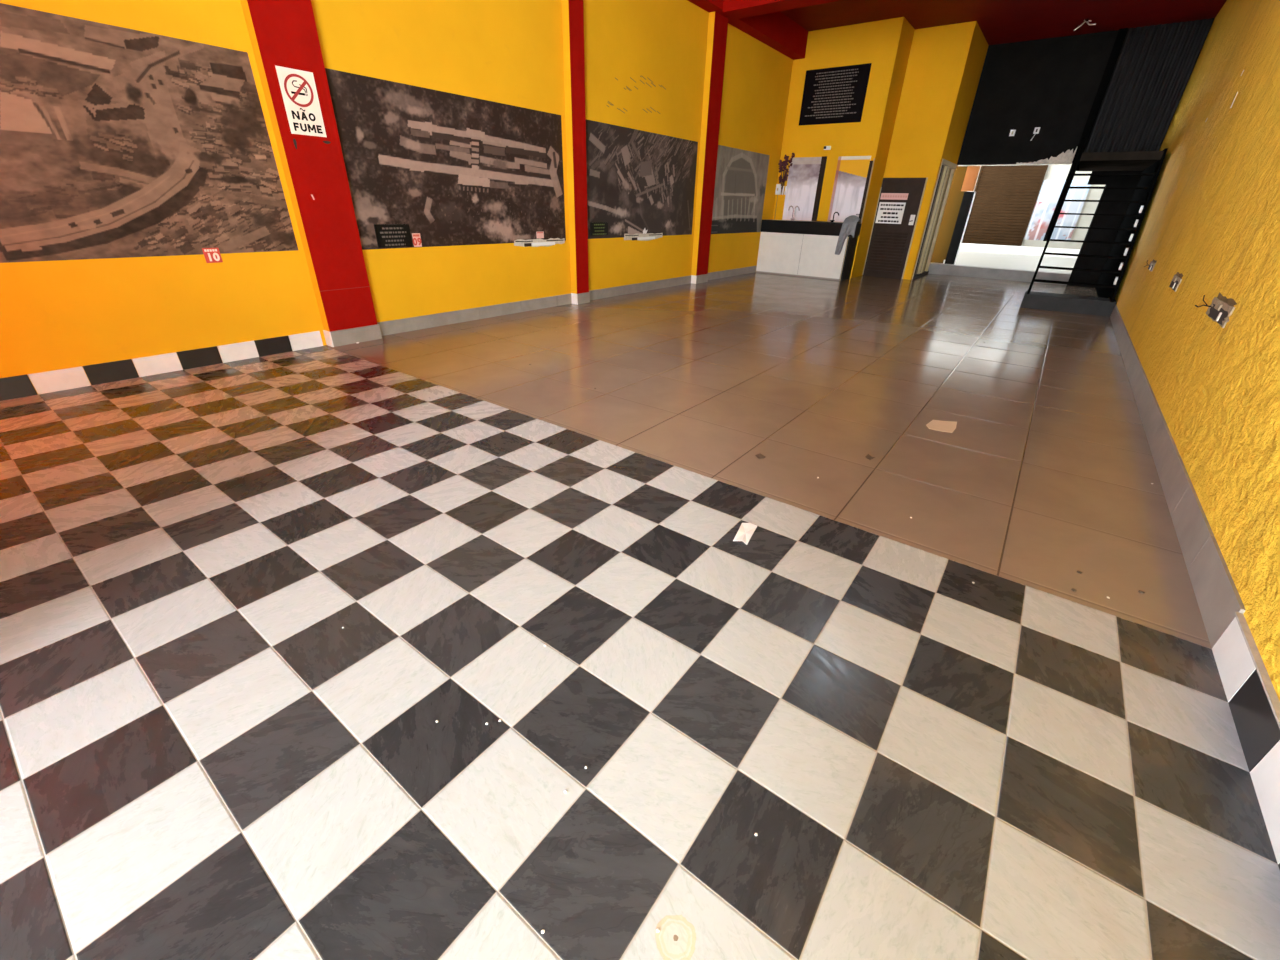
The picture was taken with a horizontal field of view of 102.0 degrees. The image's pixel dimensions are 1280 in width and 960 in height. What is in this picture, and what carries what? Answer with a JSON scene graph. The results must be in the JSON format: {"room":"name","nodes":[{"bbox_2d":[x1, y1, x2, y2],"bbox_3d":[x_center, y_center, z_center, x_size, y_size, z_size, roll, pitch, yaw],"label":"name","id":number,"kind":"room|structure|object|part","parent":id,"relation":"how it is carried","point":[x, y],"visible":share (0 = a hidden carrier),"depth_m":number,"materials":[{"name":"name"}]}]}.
{"room":"empty restaurant","nodes":[
{"label":"empty restaurant","id":0,"kind":"room"},
{"bbox_2d":[0,0,792,393],"bbox_3d":[-1.017,-4.936,7.189,0.200,4.720,14.400,20,33,31],"label":"wall","id":1,"kind":"structure","parent":0,"point":[59,314],"depth_m":5.71,"materials":[{"name":"yellow paint"}]},
{"bbox_2d":[0,3,297,262],"bbox_3d":[-4.246,-2.313,3.525,0.006,1.510,3.200,20,33,31],"label":"wall mural","id":2,"kind":"object","parent":1,"relation":"attached to","point":[116,142],"visible":1,"depth_m":3.93,"materials":[{"name":"black paper"}]},
{"bbox_2d":[202,248,222,262],"bbox_3d":[-3.727,-1.958,4.521,0.002,0.118,0.120,20,33,31],"label":"sticker","id":3,"kind":"object","parent":2,"relation":"attached to","point":[212,255],"visible":1,"depth_m":4.52,"materials":[{"name":"red paper"}]},
{"bbox_2d":[0,331,322,400],"bbox_3d":[-4.317,-0.882,4.235,0.012,0.155,3.300,20,33,31],"label":"baseboard","id":4,"kind":"structure","parent":1,"relation":"attached to","point":[19,386],"depth_m":4.39,"materials":[{"name":"white tile"}]},
{"bbox_2d":[325,68,565,249],"bbox_3d":[-2.012,-3.653,6.198,0.006,1.530,3.115,20,33,31],"label":"wall mural","id":5,"kind":"object","parent":1,"relation":"attached to","point":[456,169],"visible":0.98,"depth_m":5.94,"materials":[{"name":"black paper"}]},
{"bbox_2d":[374,224,411,247],"bbox_3d":[-2.699,-2.679,5.685,0.009,0.226,0.405,20,33,31],"label":"board","id":6,"kind":"object","parent":5,"relation":"attached to","point":[387,235],"visible":1,"depth_m":5.67,"materials":[{"name":"black plastic"}]},
{"bbox_2d":[412,233,421,246],"bbox_3d":[-2.540,-2.732,5.905,0.002,0.140,0.108,20,33,31],"label":"sticker","id":7,"kind":"object","parent":5,"relation":"attached to","point":[416,236],"visible":1,"depth_m":5.90,"materials":[{"name":"red paper"}]},
{"bbox_2d":[536,231,543,237],"bbox_3d":[-1.398,-3.431,7.261,0.002,0.085,0.140,20,33,31],"label":"sticker","id":8,"kind":"object","parent":5,"relation":"attached to","point":[538,234],"visible":1,"depth_m":7.26,"materials":[{"name":"pink paper"}]},
{"bbox_2d":[514,238,564,246],"bbox_3d":[-1.393,-3.342,7.302,0.036,0.107,0.960,20,33,31],"label":"wall box","id":9,"kind":"object","parent":1,"relation":"attached to","point":[519,242],"visible":1,"depth_m":7.26,"materials":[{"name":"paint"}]},
{"bbox_3d":[-1.364,-3.345,7.344,0.016,0.040,0.442,20,33,31],"label":"plate","id":10,"kind":"part","parent":9,"relation":"part of","materials":[{"name":"white plastic"}]},
{"bbox_2d":[377,266,755,335],"bbox_3d":[-0.062,-3.447,9.315,0.012,0.150,9.767,20,33,31],"label":"baseboard","id":11,"kind":"structure","parent":1,"relation":"attached to","point":[446,318],"depth_m":7.35,"materials":[{"name":"grey tile"}]},
{"bbox_2d":[607,75,665,113],"bbox_3d":[-0.031,-5.899,7.960,0.001,0.532,1.496,20,33,31],"label":"wall decal","id":12,"kind":"object","parent":1,"relation":"attached to","point":[628,88],"depth_m":7.89,"materials":[{"name":"brown"}]},
{"bbox_2d":[586,119,697,238],"bbox_3d":[0.119,-4.947,8.736,0.006,1.530,3.060,20,33,31],"label":"wall mural","id":13,"kind":"object","parent":1,"relation":"attached to","point":[637,180],"visible":0.99,"depth_m":8.54,"materials":[{"name":"black paper"}]},
{"bbox_2d":[590,222,607,235],"bbox_3d":[-0.637,-3.941,8.136,0.009,0.185,0.420,20,33,31],"label":"board","id":14,"kind":"object","parent":13,"relation":"attached to","point":[596,228],"visible":1,"depth_m":8.12,"materials":[{"name":"black plastic"}]},
{"bbox_2d":[624,233,662,240],"bbox_3d":[0.081,-4.243,9.053,0.036,0.124,1.120,20,33,31],"label":"wall box","id":15,"kind":"object","parent":1,"relation":"attached to","point":[649,236],"visible":1,"depth_m":9.03,"materials":[{"name":"plastic"}]},
{"bbox_3d":[0.114,-4.245,9.103,0.016,0.040,0.515,20,33,31],"label":"plate","id":16,"kind":"part","parent":15,"relation":"part of","materials":[{"name":"white plastic"}]},
{"bbox_2d":[711,145,769,233],"bbox_3d":[2.133,-6.166,11.137,0.006,1.560,2.555,20,33,31],"label":"wall mural","id":17,"kind":"object","parent":1,"relation":"attached to","point":[741,175],"visible":0.92,"depth_m":11.11,"materials":[{"name":"black"}]},
{"bbox_2d":[711,224,719,232],"bbox_3d":[1.518,-5.204,10.729,0.009,0.170,0.510,20,33,31],"label":"board","id":18,"kind":"object","parent":17,"relation":"attached to","point":[715,227],"visible":0.69,"depth_m":10.79,"materials":[{"name":"black plastic"}]},
{"bbox_2d":[0,272,1279,959],"bbox_3d":[2.611,-2.238,7.472,7.330,0.120,17.200,20,33,31],"label":"floor","id":19,"kind":"structure","parent":0,"point":[199,760],"depth_m":1.82,"materials":[{"name":"tile"}]},
{"bbox_2d":[240,0,381,346],"bbox_3d":[-3.041,-3.389,4.640,0.131,4.270,0.539,20,33,31],"label":"pillar","id":20,"kind":"structure","parent":19,"relation":"on","point":[283,33],"depth_m":4.88,"materials":[{"name":"red paint"}]},
{"bbox_2d":[275,66,326,136],"bbox_3d":[-3.004,-3.351,4.611,0.006,0.482,0.304,20,33,31],"label":"no smoking sign","id":21,"kind":"object","parent":20,"relation":"attached to","point":[298,87],"visible":1,"depth_m":4.60,"materials":[{"name":"beige"}]},
{"bbox_3d":[-3.095,-1.572,5.604,0.131,0.155,0.539,20,33,31],"label":"skirting","id":22,"kind":"part","parent":20,"relation":"part of","materials":[{"name":"grey tile"}]},
{"bbox_2d":[561,0,589,304],"bbox_3d":[-0.882,-4.692,7.217,0.131,4.270,0.299,20,33,31],"label":"pillar","id":23,"kind":"structure","parent":19,"relation":"on","point":[572,10],"depth_m":7.17,"materials":[{"name":"red paint"}]},
{"bbox_3d":[-0.936,-2.875,8.181,0.131,0.155,0.299,20,33,31],"label":"skirting","id":24,"kind":"part","parent":23,"relation":"part of","materials":[{"name":"grey tile"}]},
{"bbox_2d":[691,11,727,283],"bbox_3d":[1.290,-6.002,9.810,0.131,4.270,0.484,20,33,31],"label":"pillar","id":25,"kind":"structure","parent":19,"relation":"on","point":[717,23],"depth_m":9.60,"materials":[{"name":"red paint"}]},
{"bbox_3d":[1.236,-4.185,10.773,0.131,0.155,0.484,20,33,31],"label":"skirting","id":26,"kind":"part","parent":25,"relation":"part of","materials":[{"name":"grey tile"}]},
{"bbox_2d":[733,523,756,544],"bbox_3d":[0.509,0.255,2.518,0.076,0.008,0.186,14,30,22],"label":"paper scrap","id":27,"kind":"object","parent":19,"relation":"on","point":[746,530],"visible":1,"depth_m":2.52,"materials":[{"name":"white paper"}]},
{"bbox_2d":[755,453,764,458],"bbox_3d":[0.763,-0.151,3.296,0.074,0.010,0.067,20,33,31],"label":"dry leaf","id":28,"kind":"object","parent":19,"relation":"on","point":[759,456],"visible":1,"depth_m":3.29,"materials":[{"name":"brown plant"}]},
{"bbox_2d":[756,220,861,280],"bbox_3d":[3.912,-5.446,12.223,2.138,1.165,0.628,20,33,31],"label":"reception counter","id":29,"kind":"object","parent":19,"relation":"on","point":[786,247],"depth_m":11.97,"materials":[{"name":"white wood"}]},
{"bbox_3d":[3.312,-5.408,12.362,1.055,0.875,0.020,20,33,31],"label":"panel","id":30,"kind":"part","parent":29,"relation":"part of","materials":[{"name":"white wood"}]},
{"bbox_2d":[789,206,799,220],"bbox_3d":[3.560,-6.186,12.022,0.271,0.311,0.076,20,33,31],"label":"tap","id":31,"kind":"object","parent":29,"relation":"on","point":[792,219],"visible":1,"depth_m":12.01,"materials":[{"name":"silver metal"}]},
{"bbox_3d":[4.144,-5.096,11.822,1.005,0.875,0.020,20,33,31],"label":"panel","id":32,"kind":"part","parent":29,"relation":"part of","materials":[{"name":"white wood"}]},
{"bbox_2d":[835,215,860,254],"bbox_3d":[4.569,-5.380,11.402,0.363,0.788,0.279,20,33,31],"label":"cleaning cloth","id":33,"kind":"object","parent":29,"relation":"hanging from","point":[848,227],"visible":1,"depth_m":11.27,"materials":[{"name":"grey fabric"}]},
{"bbox_3d":[4.736,-5.028,11.758,0.050,0.905,0.608,20,33,31],"label":"panel","id":34,"kind":"part","parent":29,"relation":"part of","materials":[{"name":"black stone"}]},
{"bbox_2d":[926,420,956,432],"bbox_3d":[2.257,-0.411,3.877,0.188,0.004,0.302,20,33,31],"label":"scrap","id":35,"kind":"object","parent":19,"relation":"on","point":[945,426],"visible":1,"depth_m":3.86,"materials":[{"name":"beige paper"}]},
{"bbox_2d":[1020,138,1167,316],"bbox_3d":[8.552,-4.859,9.779,1.265,2.660,4.832,20,33,31],"label":"staircase","id":36,"kind":"structure","parent":19,"relation":"on","point":[1149,162],"depth_m":8.91,"materials":[{"name":"black metal"}]},
{"bbox_3d":[7.558,-5.176,9.231,0.053,1.640,1.556,20,33,31],"label":"handrail","id":37,"kind":"part","parent":36,"relation":"part of","materials":[{"name":"black metal"}]},
{"bbox_3d":[9.002,-4.552,9.606,0.010,2.298,4.762,20,33,31],"label":"panel","id":38,"kind":"part","parent":36,"relation":"part of","materials":[{"name":"black metal"}]},
{"bbox_2d":[772,17,914,278],"bbox_3d":[4.474,-7.330,12.011,2.150,4.720,1.100,20,33,31],"label":"wall","id":39,"kind":"structure","parent":0,"point":[886,44],"depth_m":11.04,"materials":[{"name":"yellow paint"}]},
{"bbox_2d":[774,184,780,218],"bbox_3d":[3.292,-6.706,12.508,0.105,0.750,0.055,20,33,31],"label":"switch box","id":40,"kind":"object","parent":39,"relation":"attached to","point":[778,186],"visible":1,"depth_m":12.38,"materials":[{"name":"white plastic"}]},
{"bbox_2d":[778,153,794,194],"bbox_3d":[3.383,-7.158,12.132,0.393,0.849,0.102,20,33,31],"label":"dried flower spray","id":41,"kind":"object","parent":39,"relation":"attached to","point":[784,163],"visible":1,"depth_m":12.12,"materials":[{"name":"brown plant"}]},
{"bbox_2d":[782,157,821,220],"bbox_3d":[3.764,-6.777,12.102,0.730,1.280,0.020,20,33,31],"label":"panel","id":42,"kind":"object","parent":39,"relation":"attached to","point":[803,175],"visible":0.99,"depth_m":12.08,"materials":[{"name":"white fabric"}]},
{"bbox_2d":[811,156,826,220],"bbox_3d":[4.102,-6.651,11.872,0.115,1.290,0.035,20,33,31],"label":"wall post","id":43,"kind":"object","parent":39,"relation":"attached to","point":[824,158],"visible":0.98,"depth_m":11.85,"materials":[{"name":"brown metal"}]},
{"bbox_2d":[799,63,871,125],"bbox_3d":[4.126,-8.200,11.074,1.365,0.987,0.024,20,33,31],"label":"board","id":44,"kind":"object","parent":39,"relation":"attached to","point":[833,95],"visible":1,"depth_m":11.05,"materials":[{"name":"black"}]},
{"bbox_2d":[827,156,870,221],"bbox_3d":[4.637,-6.451,11.536,0.690,1.280,0.020,20,33,31],"label":"panel","id":45,"kind":"object","parent":39,"relation":"attached to","point":[851,171],"visible":0.94,"depth_m":11.50,"materials":[{"name":"white fabric"}]},
{"bbox_2d":[859,161,872,222],"bbox_3d":[4.936,-6.293,11.351,0.065,1.190,0.040,20,33,31],"label":"wall post","id":46,"kind":"object","parent":39,"relation":"attached to","point":[871,162],"visible":0.8,"depth_m":11.30,"materials":[{"name":"brown metal"}]},
{"bbox_2d":[861,158,874,222],"bbox_3d":[4.972,-6.300,11.324,0.018,1.230,0.030,20,33,31],"label":"strip","id":47,"kind":"object","parent":39,"relation":"attached to","point":[874,158],"visible":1,"depth_m":11.31,"materials":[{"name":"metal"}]},
{"bbox_2d":[883,21,988,279],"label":"wall","id":48,"kind":"structure","parent":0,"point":[945,64],"depth_m":11.02,"materials":[{"name":"yellow paint"}]},
{"bbox_2d":[862,178,927,278],"bbox_3d":[5.893,-5.838,12.085,0.936,2.090,0.113,20,33,31],"label":"door","id":49,"kind":"structure","parent":48,"relation":"attached to","point":[889,246],"depth_m":12.13,"materials":[{"name":"wood"}]},
{"bbox_2d":[875,202,905,223],"bbox_3d":[5.793,-6.179,12.002,0.570,0.435,0.004,20,33,31],"label":"notice","id":50,"kind":"object","parent":49,"relation":"attached to","point":[888,212],"visible":1,"depth_m":12.00,"materials":[{"name":"white paper"}]},
{"bbox_2d":[880,193,908,199],"bbox_3d":[5.804,-6.477,11.842,0.585,0.130,0.004,20,33,31],"label":"notice","id":51,"kind":"object","parent":49,"relation":"attached to","point":[888,196],"visible":1,"depth_m":11.84,"materials":[{"name":"pink paper"}]},
{"bbox_3d":[6.189,-5.916,11.800,0.100,0.210,0.010,20,33,31],"label":"lock plate","id":52,"kind":"part","parent":49,"relation":"part of","materials":[{"name":"white plastic"}]},
{"bbox_2d":[912,159,956,278],"bbox_3d":[7.027,-6.208,12.461,0.120,2.450,1.850,20,33,31],"label":"sliding door","id":53,"kind":"structure","parent":48,"relation":"attached to","point":[946,172],"depth_m":12.48,"materials":[{"name":"metal"}]},
{"bbox_3d":[7.020,-5.152,13.021,0.080,0.060,1.820,20,33,31],"label":"sill","id":54,"kind":"part","parent":53,"relation":"part of","materials":[{"name":"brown metal"}]},
{"bbox_3d":[7.074,-7.244,11.898,0.080,0.090,1.850,20,33,31],"label":"head rail","id":55,"kind":"part","parent":53,"relation":"part of","materials":[{"name":"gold metal"}]},
{"bbox_2d":[930,166,967,262],"bbox_3d":[7.947,-7.021,13.315,0.580,2.665,0.100,20,33,31],"label":"wall","id":56,"kind":"structure","parent":0,"point":[955,196],"depth_m":13.34,"materials":[{"name":"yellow paint"}]},
{"bbox_2d":[928,263,1070,284],"bbox_3d":[8.834,-5.184,12.997,3.110,0.235,0.320,20,33,31],"label":"step","id":57,"kind":"structure","parent":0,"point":[934,268],"depth_m":12.85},
{"bbox_2d":[780,0,1226,44],"bbox_3d":[2.778,-6.511,5.172,7.430,0.150,17.600,20,33,31],"label":"ceiling","id":58,"kind":"structure","parent":0,"point":[999,21],"depth_m":9.69,"materials":[{"name":"red paint"}]},
{"bbox_2d":[688,0,808,59],"bbox_3d":[-0.822,-6.726,6.016,0.260,0.450,14.250,20,33,31],"label":"beam","id":59,"kind":"structure","parent":58,"relation":"attached to","point":[776,30],"depth_m":9.93,"materials":[{"name":"red paint"}]},
{"bbox_2d":[723,0,839,18],"bbox_3d":[4.229,-6.992,6.833,6.820,0.480,0.440,20,33,31],"label":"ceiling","id":60,"kind":"structure","parent":58,"relation":"attached to","point":[736,9],"depth_m":8.33,"materials":[{"name":"red paint"}]},
{"bbox_2d":[1074,18,1095,30],"bbox_3d":[8.435,-8.627,9.807,0.322,0.200,0.150,20,33,31],"label":"wires","id":61,"kind":"object","parent":58,"relation":"hanging from","point":[1087,19],"visible":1,"depth_m":9.79,"materials":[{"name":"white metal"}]},
{"bbox_2d":[930,251,1076,272],"bbox_3d":[11.135,-6.510,15.519,6.200,0.135,7.000,20,33,31],"label":"floor","id":62,"kind":"structure","parent":0,"point":[968,258],"depth_m":15.06,"materials":[{"name":"white tile"}]},
{"bbox_2d":[967,165,1104,248],"bbox_3d":[11.133,-8.417,14.417,6.600,4.265,7.100,20,33,31],"label":"wall","id":63,"kind":"structure","parent":0,"point":[1054,172],"depth_m":16.64,"materials":[{"name":"white paint"}]},
{"bbox_2d":[943,192,975,264],"bbox_3d":[8.154,-6.415,13.252,0.290,1.665,0.050,20,33,31],"label":"door leaf","id":64,"kind":"structure","parent":63,"relation":"in","point":[968,197],"depth_m":13.21,"materials":[{"name":"black paint"}]},
{"bbox_2d":[961,166,980,190],"bbox_3d":[8.141,-7.481,12.724,0.270,0.690,0.080,20,33,31],"label":"post","id":65,"kind":"object","parent":64,"relation":"on","point":[972,172],"visible":0.64,"depth_m":12.73,"materials":[{"name":"orange paint"}]},
{"bbox_2d":[962,165,1047,245],"bbox_3d":[12.309,-9.384,17.636,1.880,2.510,0.088,20,33,31],"label":"roller shutter","id":66,"kind":"object","parent":63,"relation":"attached to","point":[1005,198],"visible":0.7,"depth_m":17.61,"materials":[{"name":"brown metal"}]},
{"bbox_3d":[11.580,-9.661,18.106,0.060,2.500,0.088,20,33,31],"label":"guide rail","id":67,"kind":"part","parent":66,"relation":"part of","materials":[{"name":"white metal"}]},
{"bbox_3d":[13.037,-9.117,17.161,0.060,2.500,0.088,20,33,31],"label":"guide rail","id":68,"kind":"part","parent":66,"relation":"part of","materials":[{"name":"white metal"}]},
{"bbox_2d":[959,243,1079,257],"bbox_3d":[13.447,-7.722,17.517,4.900,0.255,0.100,20,33,31],"label":"trim","id":69,"kind":"structure","parent":63,"relation":"attached to","point":[1021,250],"depth_m":17.81,"materials":[{"name":"white"}]},
{"bbox_2d":[1024,180,1090,239],"bbox_3d":[13.582,-8.765,16.903,1.270,1.750,0.058,20,33,31],"label":"window","id":70,"kind":"structure","parent":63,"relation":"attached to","point":[1050,191],"depth_m":16.88,"materials":[{"name":"glass"}]},
{"bbox_2d":[957,30,1142,286],"bbox_3d":[9.166,-7.025,11.697,3.890,4.720,0.150,20,33,31],"label":"wall","id":71,"kind":"structure","parent":0,"point":[1051,85],"depth_m":11.37,"materials":[{"name":"black paint"}]},
{"bbox_2d":[1009,130,1015,135],"bbox_3d":[8.446,-7.869,11.759,0.100,0.120,0.015,20,33,31],"label":"outlet plate","id":72,"kind":"object","parent":71,"relation":"attached to","point":[1012,132],"visible":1,"depth_m":11.76,"materials":[{"name":"white plastic"}]},
{"bbox_2d":[957,148,1076,165],"bbox_3d":[8.782,-7.431,11.805,2.640,0.446,0.162,20,33,31],"label":"trim","id":73,"kind":"structure","parent":71,"relation":"attached to","point":[1066,158],"depth_m":11.52,"materials":[{"name":"paint"}]},
{"bbox_2d":[1030,127,1039,140],"bbox_3d":[8.794,-7.695,11.536,0.110,0.254,0.042,20,33,31],"label":"outlet plate","id":74,"kind":"object","parent":71,"relation":"attached to","point":[1036,130],"visible":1,"depth_m":11.51,"materials":[{"name":"white plastic"}]},
{"bbox_3d":[8.808,-7.758,11.513,0.100,0.120,0.012,20,33,31],"label":"plate","id":75,"kind":"part","parent":74,"relation":"part of","materials":[{"name":"white plastic"}]},
{"bbox_2d":[1072,28,1127,162],"bbox_3d":[9.533,-7.918,10.776,0.140,2.260,0.078,20,33,31],"label":"trim","id":76,"kind":"structure","parent":71,"relation":"attached to","point":[1121,35],"depth_m":10.65,"materials":[{"name":"black metal"}]},
{"bbox_2d":[1084,18,1214,152],"bbox_3d":[10.093,-7.716,10.427,1.240,2.260,0.055,20,33,31],"label":"wall panel","id":77,"kind":"object","parent":71,"relation":"attached to","point":[1155,64],"depth_m":10.34,"materials":[{"name":"black metal"}]},
{"bbox_2d":[1115,0,1279,700],"bbox_3d":[5.522,-3.325,4.623,0.200,4.820,17.401,21,33,32],"label":"wall","id":78,"kind":"structure","parent":0,"point":[1211,217],"depth_m":3.60,"materials":[{"name":"yellow paint"}]},
{"bbox_2d":[1144,259,1156,270],"bbox_3d":[6.279,-2.646,6.372,0.044,0.122,0.668,19,32,29],"label":"outlet","id":79,"kind":"object","parent":78,"relation":"attached to","point":[1152,263],"visible":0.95,"depth_m":6.26,"materials":[{"name":"grey plastic"}]},
{"bbox_2d":[1169,272,1182,291],"bbox_3d":[4.888,-1.813,4.727,0.030,0.144,0.454,20,33,31],"label":"outlet","id":80,"kind":"object","parent":78,"relation":"attached to","point":[1177,278],"visible":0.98,"depth_m":4.68,"materials":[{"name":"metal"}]},
{"bbox_2d":[1110,305,1279,869],"bbox_3d":[3.838,-0.485,3.901,0.020,0.192,12.302,21,33,32],"label":"baseboard","id":81,"kind":"structure","parent":78,"relation":"attached to","point":[1218,598],"depth_m":1.94,"materials":[{"name":"grey tile"}]},
{"bbox_2d":[1195,292,1236,327],"bbox_3d":[3.717,-1.121,3.347,0.045,0.150,0.896,19,33,30],"label":"outlet","id":82,"kind":"object","parent":78,"relation":"attached to","point":[1221,308],"visible":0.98,"depth_m":3.22,"materials":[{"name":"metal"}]},
{"bbox_2d":[1214,302,1222,310],"bbox_3d":[3.649,-1.094,3.272,0.012,0.036,0.129,20,33,31],"label":"socket","id":83,"kind":"object","parent":82,"relation":"attached to","point":[1219,305],"depth_m":3.26,"materials":[{"name":"paint"}]}
]}

